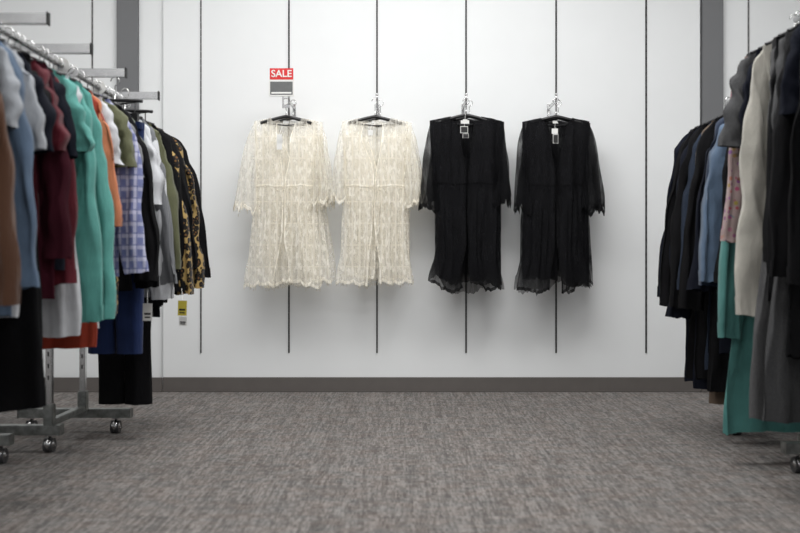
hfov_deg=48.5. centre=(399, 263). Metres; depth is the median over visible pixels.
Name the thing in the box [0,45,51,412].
dress
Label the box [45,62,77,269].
t-shirt
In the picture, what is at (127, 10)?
trim
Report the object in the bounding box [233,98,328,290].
lace kimono
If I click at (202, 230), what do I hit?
blouse
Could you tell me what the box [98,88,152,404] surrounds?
trousers
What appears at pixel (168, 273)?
sweater
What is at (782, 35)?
jacket
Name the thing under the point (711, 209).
shirt
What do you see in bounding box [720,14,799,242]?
blouse
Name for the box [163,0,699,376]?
wall
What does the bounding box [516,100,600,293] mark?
black kimono
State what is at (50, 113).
t-shirt
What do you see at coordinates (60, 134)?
t-shirt
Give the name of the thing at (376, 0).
upright
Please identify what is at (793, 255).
jacket
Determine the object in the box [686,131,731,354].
shirt
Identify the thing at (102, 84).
ring
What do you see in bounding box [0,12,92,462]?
clothing rack
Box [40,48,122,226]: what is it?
blouse
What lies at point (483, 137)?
black kimono
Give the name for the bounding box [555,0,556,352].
upright
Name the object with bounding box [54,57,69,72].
ring
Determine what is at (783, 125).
cardigan
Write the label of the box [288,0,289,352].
upright
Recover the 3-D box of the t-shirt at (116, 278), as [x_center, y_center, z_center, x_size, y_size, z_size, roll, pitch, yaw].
[-1.469,-0.329,3.925,0.603,1.110,0.117,0,0,-4]
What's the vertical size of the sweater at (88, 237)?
1.111 m
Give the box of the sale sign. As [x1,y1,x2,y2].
[269,68,293,107]
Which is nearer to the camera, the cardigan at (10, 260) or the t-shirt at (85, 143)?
the cardigan at (10, 260)
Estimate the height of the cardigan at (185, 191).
1.157 m
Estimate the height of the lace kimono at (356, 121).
1.266 m
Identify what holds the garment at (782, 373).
hanging from the clothing rack at (786, 447)
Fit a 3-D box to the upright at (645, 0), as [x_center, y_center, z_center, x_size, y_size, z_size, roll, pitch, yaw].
[1.696,-1.078,6.128,0.011,3.384,0.006,0,0,0]
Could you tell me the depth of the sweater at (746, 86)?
3.64 m
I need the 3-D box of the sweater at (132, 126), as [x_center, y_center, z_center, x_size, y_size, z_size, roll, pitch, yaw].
[-1.463,-0.328,3.877,0.726,1.122,0.121,1,0,4]
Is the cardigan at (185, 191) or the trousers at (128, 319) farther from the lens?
the cardigan at (185, 191)
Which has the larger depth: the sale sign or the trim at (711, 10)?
the trim at (711, 10)
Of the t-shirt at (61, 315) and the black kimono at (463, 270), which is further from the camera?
the black kimono at (463, 270)
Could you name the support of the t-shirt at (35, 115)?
hanging from the clothing rack at (7, 439)
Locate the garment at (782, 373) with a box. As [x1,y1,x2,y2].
[763,27,799,423]
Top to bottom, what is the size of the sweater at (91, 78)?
0.989 m
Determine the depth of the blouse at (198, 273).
4.65 m
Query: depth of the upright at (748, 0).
6.16 m
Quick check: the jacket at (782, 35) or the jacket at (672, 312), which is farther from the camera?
the jacket at (672, 312)
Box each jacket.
[70,67,159,290]
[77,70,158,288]
[657,97,729,381]
[665,123,706,388]
[762,32,784,301]
[786,68,799,285]
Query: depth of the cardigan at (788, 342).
3.28 m
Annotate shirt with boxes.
[0,42,39,316]
[55,57,148,277]
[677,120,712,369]
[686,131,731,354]
[698,117,723,286]
[698,124,726,281]
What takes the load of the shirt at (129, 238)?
hanging from the clothing rack at (7, 439)
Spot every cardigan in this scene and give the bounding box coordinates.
[0,93,20,305]
[116,94,197,316]
[659,126,698,378]
[669,121,710,379]
[678,115,729,391]
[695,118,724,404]
[767,22,799,356]
[769,24,799,358]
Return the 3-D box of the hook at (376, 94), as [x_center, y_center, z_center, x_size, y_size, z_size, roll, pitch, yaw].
[-0.151,-1.066,5.970,0.020,0.107,0.317,0,0,0]
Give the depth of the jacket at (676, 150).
4.71 m
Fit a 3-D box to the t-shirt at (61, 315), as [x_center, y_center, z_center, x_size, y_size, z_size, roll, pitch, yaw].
[-1.449,-0.299,3.368,0.551,1.168,0.125,-1,0,6]
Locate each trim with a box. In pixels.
[117,0,138,112]
[701,0,722,123]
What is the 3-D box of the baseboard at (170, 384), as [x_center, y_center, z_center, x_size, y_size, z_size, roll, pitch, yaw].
[-1.966,0.830,6.114,8.069,0.100,0.030,0,0,0]
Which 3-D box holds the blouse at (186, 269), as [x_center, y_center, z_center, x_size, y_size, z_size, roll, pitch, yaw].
[-1.483,-0.287,4.550,0.858,1.193,0.140,0,0,5]
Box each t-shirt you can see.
[0,37,46,150]
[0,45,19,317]
[0,46,23,129]
[6,27,94,152]
[12,31,81,337]
[15,49,56,153]
[31,58,69,235]
[37,46,104,348]
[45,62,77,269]
[49,54,123,327]
[50,54,136,168]
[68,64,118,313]
[90,78,164,320]
[717,10,799,147]
[778,25,799,115]
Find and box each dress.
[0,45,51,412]
[717,190,799,434]
[749,36,777,421]
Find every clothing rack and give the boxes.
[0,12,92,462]
[0,67,159,451]
[723,99,799,440]
[780,14,799,472]
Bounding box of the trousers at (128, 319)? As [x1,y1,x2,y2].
[88,78,144,353]
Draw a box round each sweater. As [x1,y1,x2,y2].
[0,25,77,285]
[17,34,103,322]
[26,40,116,322]
[31,56,72,298]
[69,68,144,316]
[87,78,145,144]
[102,87,177,296]
[107,87,181,269]
[739,46,762,152]
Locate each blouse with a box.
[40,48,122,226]
[95,81,174,299]
[109,89,186,306]
[112,92,193,325]
[122,105,204,302]
[126,104,210,277]
[713,147,728,282]
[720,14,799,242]
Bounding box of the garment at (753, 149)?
[734,41,771,316]
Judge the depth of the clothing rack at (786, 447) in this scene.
3.73 m
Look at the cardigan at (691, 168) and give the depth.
4.39 m
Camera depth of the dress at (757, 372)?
3.47 m
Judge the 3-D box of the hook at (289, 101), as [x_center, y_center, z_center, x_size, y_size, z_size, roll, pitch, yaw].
[-0.728,-1.066,5.970,0.020,0.107,0.317,0,0,0]
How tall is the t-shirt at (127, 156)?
0.828 m
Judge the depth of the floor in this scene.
3.90 m
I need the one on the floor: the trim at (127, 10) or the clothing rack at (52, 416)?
the clothing rack at (52, 416)
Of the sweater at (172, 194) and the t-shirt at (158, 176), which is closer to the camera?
the t-shirt at (158, 176)
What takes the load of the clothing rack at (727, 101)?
on the floor
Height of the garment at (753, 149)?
1.449 m
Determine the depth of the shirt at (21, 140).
2.75 m
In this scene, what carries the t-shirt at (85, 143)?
hanging from the clothing rack at (7, 439)
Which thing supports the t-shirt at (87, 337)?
hanging from the clothing rack at (7, 439)
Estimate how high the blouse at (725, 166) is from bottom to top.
1.110 m
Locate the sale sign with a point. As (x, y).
(281, 81)
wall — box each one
[0,0,799,390]
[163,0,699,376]
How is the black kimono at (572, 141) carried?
hanging from the hook at (549, 106)
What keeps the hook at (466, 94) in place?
attached to the upright at (465, 0)
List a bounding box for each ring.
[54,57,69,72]
[91,80,105,93]
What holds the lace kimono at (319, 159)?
hanging from the hook at (289, 101)
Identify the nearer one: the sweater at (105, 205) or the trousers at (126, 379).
the sweater at (105, 205)
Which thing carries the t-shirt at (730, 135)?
hanging from the clothing rack at (786, 447)
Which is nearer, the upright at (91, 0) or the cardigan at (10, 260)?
the cardigan at (10, 260)
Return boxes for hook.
[288,97,295,116]
[375,93,379,115]
[461,93,467,113]
[547,93,557,116]
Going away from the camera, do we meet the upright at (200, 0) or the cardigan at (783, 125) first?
the cardigan at (783, 125)
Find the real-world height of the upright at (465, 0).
3.384 m
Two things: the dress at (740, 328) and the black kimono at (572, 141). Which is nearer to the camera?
the dress at (740, 328)
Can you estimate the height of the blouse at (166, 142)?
1.108 m
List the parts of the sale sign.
price panel, holder frame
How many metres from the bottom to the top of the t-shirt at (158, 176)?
1.142 m
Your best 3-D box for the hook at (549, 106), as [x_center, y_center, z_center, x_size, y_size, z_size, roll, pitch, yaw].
[1.023,-1.066,5.970,0.020,0.107,0.317,0,0,0]
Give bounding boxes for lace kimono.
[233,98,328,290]
[254,100,335,288]
[330,98,419,288]
[339,100,418,282]
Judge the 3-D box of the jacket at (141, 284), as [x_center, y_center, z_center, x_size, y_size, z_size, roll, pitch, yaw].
[-1.466,-0.387,4.049,0.740,0.990,0.124,1,0,-5]
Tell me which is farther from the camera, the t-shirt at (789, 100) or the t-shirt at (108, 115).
the t-shirt at (108, 115)
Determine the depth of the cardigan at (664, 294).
4.62 m
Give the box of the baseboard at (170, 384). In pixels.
[54,377,700,391]
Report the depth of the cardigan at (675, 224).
4.49 m
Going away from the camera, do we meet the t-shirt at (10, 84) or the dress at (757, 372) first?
the t-shirt at (10, 84)
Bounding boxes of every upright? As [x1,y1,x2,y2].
[91,0,92,67]
[200,0,201,352]
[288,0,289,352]
[376,0,377,352]
[465,0,466,352]
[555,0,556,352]
[645,0,646,352]
[748,0,748,52]
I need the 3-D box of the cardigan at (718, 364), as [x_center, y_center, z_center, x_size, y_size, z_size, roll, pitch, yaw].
[1.730,-0.128,4.288,0.752,1.508,0.128,0,0,9]
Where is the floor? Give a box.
[0,392,799,532]
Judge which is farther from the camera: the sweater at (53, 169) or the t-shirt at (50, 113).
the sweater at (53, 169)
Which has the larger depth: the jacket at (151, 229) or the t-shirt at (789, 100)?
the jacket at (151, 229)
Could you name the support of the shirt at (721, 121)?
hanging from the clothing rack at (727, 101)
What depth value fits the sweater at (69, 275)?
3.20 m
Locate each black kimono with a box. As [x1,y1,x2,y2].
[418,98,510,293]
[426,100,510,289]
[513,98,604,295]
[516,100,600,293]
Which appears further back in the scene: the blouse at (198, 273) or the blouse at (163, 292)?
the blouse at (198, 273)
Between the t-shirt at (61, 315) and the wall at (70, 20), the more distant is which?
the wall at (70, 20)

